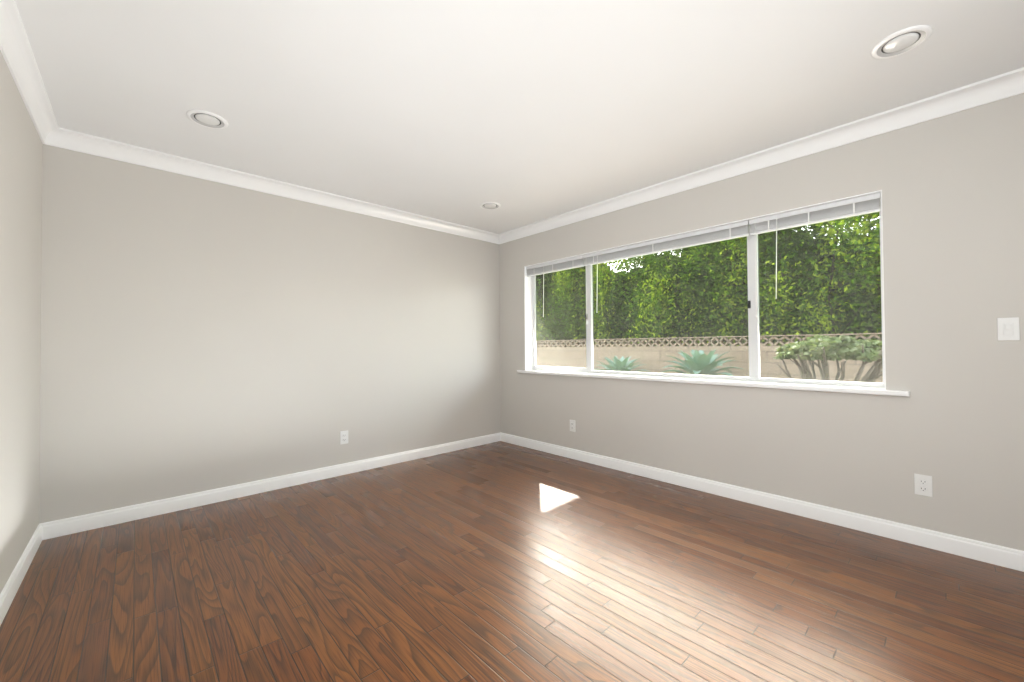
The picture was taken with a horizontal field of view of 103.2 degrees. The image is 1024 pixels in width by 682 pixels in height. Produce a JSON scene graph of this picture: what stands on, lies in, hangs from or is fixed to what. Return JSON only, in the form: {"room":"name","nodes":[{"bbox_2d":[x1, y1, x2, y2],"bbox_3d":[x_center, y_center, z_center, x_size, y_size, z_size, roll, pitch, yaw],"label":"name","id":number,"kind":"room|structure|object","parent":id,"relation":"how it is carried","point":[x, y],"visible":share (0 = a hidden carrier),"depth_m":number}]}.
{"room":"empty room","nodes":[
{"label":"empty room","id":0,"kind":"room"},
{"bbox_2d":[0,51,42,593],"bbox_3d":[-1.191,-0.089,0.535,0.200,2.440,4.902,0,-1,-43],"label":"wall","id":1,"kind":"structure","parent":0,"point":[21,152],"depth_m":1.94},
{"bbox_2d":[0,522,47,625],"bbox_3d":[-1.172,1.085,0.665,0.014,0.097,4.702,0,-1,-43],"label":"baseboard","id":2,"kind":"structure","parent":1,"relation":"attached to","point":[9,591],"depth_m":1.95},
{"bbox_2d":[0,0,63,148],"bbox_3d":[-1.169,-1.257,0.717,0.070,0.098,4.702,0,-1,-43],"label":"crown molding","id":3,"kind":"structure","parent":1,"relation":"attached to","point":[17,53],"depth_m":1.88},
{"bbox_2d":[39,144,500,523],"bbox_3d":[-1.546,-0.042,3.685,3.963,2.440,0.200,0,-1,-43],"label":"wall","id":4,"kind":"structure","parent":0,"point":[199,335],"depth_m":3.04},
{"bbox_2d":[48,433,499,538],"bbox_3d":[-1.451,1.128,3.603,3.540,0.097,0.014,0,-1,-43],"label":"baseboard","id":5,"kind":"structure","parent":4,"relation":"attached to","point":[57,528],"depth_m":3.04},
{"bbox_2d":[64,129,499,243],"bbox_3d":[-1.449,-1.214,3.615,3.420,0.098,0.070,0,-1,-43],"label":"crown molding","id":6,"kind":"structure","parent":4,"relation":"attached to","point":[73,140],"depth_m":3.09},
{"bbox_2d":[340,430,347,444],"bbox_3d":[-1.480,0.852,3.585,0.070,0.114,0.009,0,-1,-43],"label":"electrical outlet plate","id":7,"kind":"object","parent":4,"relation":"attached to","point":[343,437],"visible":1,"depth_m":3.58},
{"bbox_2d":[0,441,1023,681],"bbox_3d":[0.130,1.201,1.870,3.963,0.120,5.102,0,-1,-43],"label":"floor","id":8,"kind":"structure","parent":0,"point":[500,561],"depth_m":1.85},
{"bbox_2d":[15,0,1023,233],"bbox_3d":[0.111,-1.374,1.906,3.963,0.150,5.102,0,-1,-43],"label":"ceiling","id":9,"kind":"structure","parent":0,"point":[524,112],"depth_m":2.03},
{"bbox_2d":[186,109,227,128],"bbox_3d":[-1.754,-1.271,2.341,0.196,0.015,0.196,0,-1,-43],"label":"recessed light","id":10,"kind":"object","parent":9,"relation":"in","point":[207,119],"visible":0.98,"depth_m":2.32},
{"bbox_2d":[480,202,500,209],"bbox_3d":[-0.204,-1.262,3.802,0.196,0.015,0.196,0,-1,-43],"label":"recessed light","id":11,"kind":"object","parent":9,"relation":"in","point":[489,205],"visible":0.98,"depth_m":3.78},
{"bbox_2d":[871,25,932,58],"bbox_3d":[1.708,-1.304,1.784,0.196,0.015,0.196,0,-1,-43],"label":"recessed light","id":12,"kind":"object","parent":9,"relation":"in","point":[902,41],"visible":1,"depth_m":1.77},
{"bbox_2d":[499,93,1023,550],"bbox_3d":[1.515,-0.071,3.181,0.160,2.440,4.702,0,-1,-43],"label":"wall","id":13,"kind":"structure","parent":0,"point":[951,186],"depth_m":2.35},
{"bbox_2d":[570,420,574,431],"bbox_3d":[0.601,0.843,4.037,0.009,0.114,0.070,0,-1,-43],"label":"electrical outlet plate","id":14,"kind":"object","parent":13,"relation":"attached to","point":[572,425],"visible":1,"depth_m":4.03},
{"bbox_2d":[524,190,885,389],"bbox_3d":[1.194,-0.277,3.491,0.110,1.166,2.975,0,-1,-43],"label":"liner","id":15,"kind":"object","parent":13,"relation":"attached to","point":[528,319],"visible":0.55,"depth_m":3.77},
{"bbox_2d":[526,193,884,387],"bbox_3d":[1.216,-0.274,3.512,0.149,1.160,2.963,0,-1,-43],"label":"window unit","id":16,"kind":"structure","parent":13,"relation":"in","point":[795,296],"depth_m":3.08},
{"bbox_2d":[517,370,909,396],"bbox_3d":[1.185,0.321,3.470,0.146,0.030,3.173,0,-1,-43],"label":"window sill","id":17,"kind":"structure","parent":13,"relation":"attached to","point":[844,389],"depth_m":2.89},
{"bbox_2d":[500,432,1023,571],"bbox_3d":[1.459,1.100,3.105,0.014,0.097,4.702,0,-1,-43],"label":"baseboard","id":18,"kind":"structure","parent":13,"relation":"attached to","point":[1003,556],"depth_m":2.59},
{"bbox_2d":[500,67,1023,243],"bbox_3d":[1.422,-1.242,3.119,0.070,0.098,4.702,0,-1,-43],"label":"crown molding","id":19,"kind":"structure","parent":13,"relation":"attached to","point":[1009,84],"depth_m":2.58},
{"bbox_2d":[914,473,932,496],"bbox_3d":[2.268,0.795,2.239,0.009,0.114,0.070,0,-1,-43],"label":"electrical outlet plate","id":20,"kind":"object","parent":13,"relation":"attached to","point":[923,485],"visible":1,"depth_m":2.24},
{"bbox_2d":[997,317,1019,340],"bbox_3d":[2.473,-0.059,2.023,0.010,0.114,0.070,0,-1,-43],"label":"switch plate","id":21,"kind":"object","parent":13,"relation":"attached to","point":[1008,329],"visible":1,"depth_m":2.02}
]}

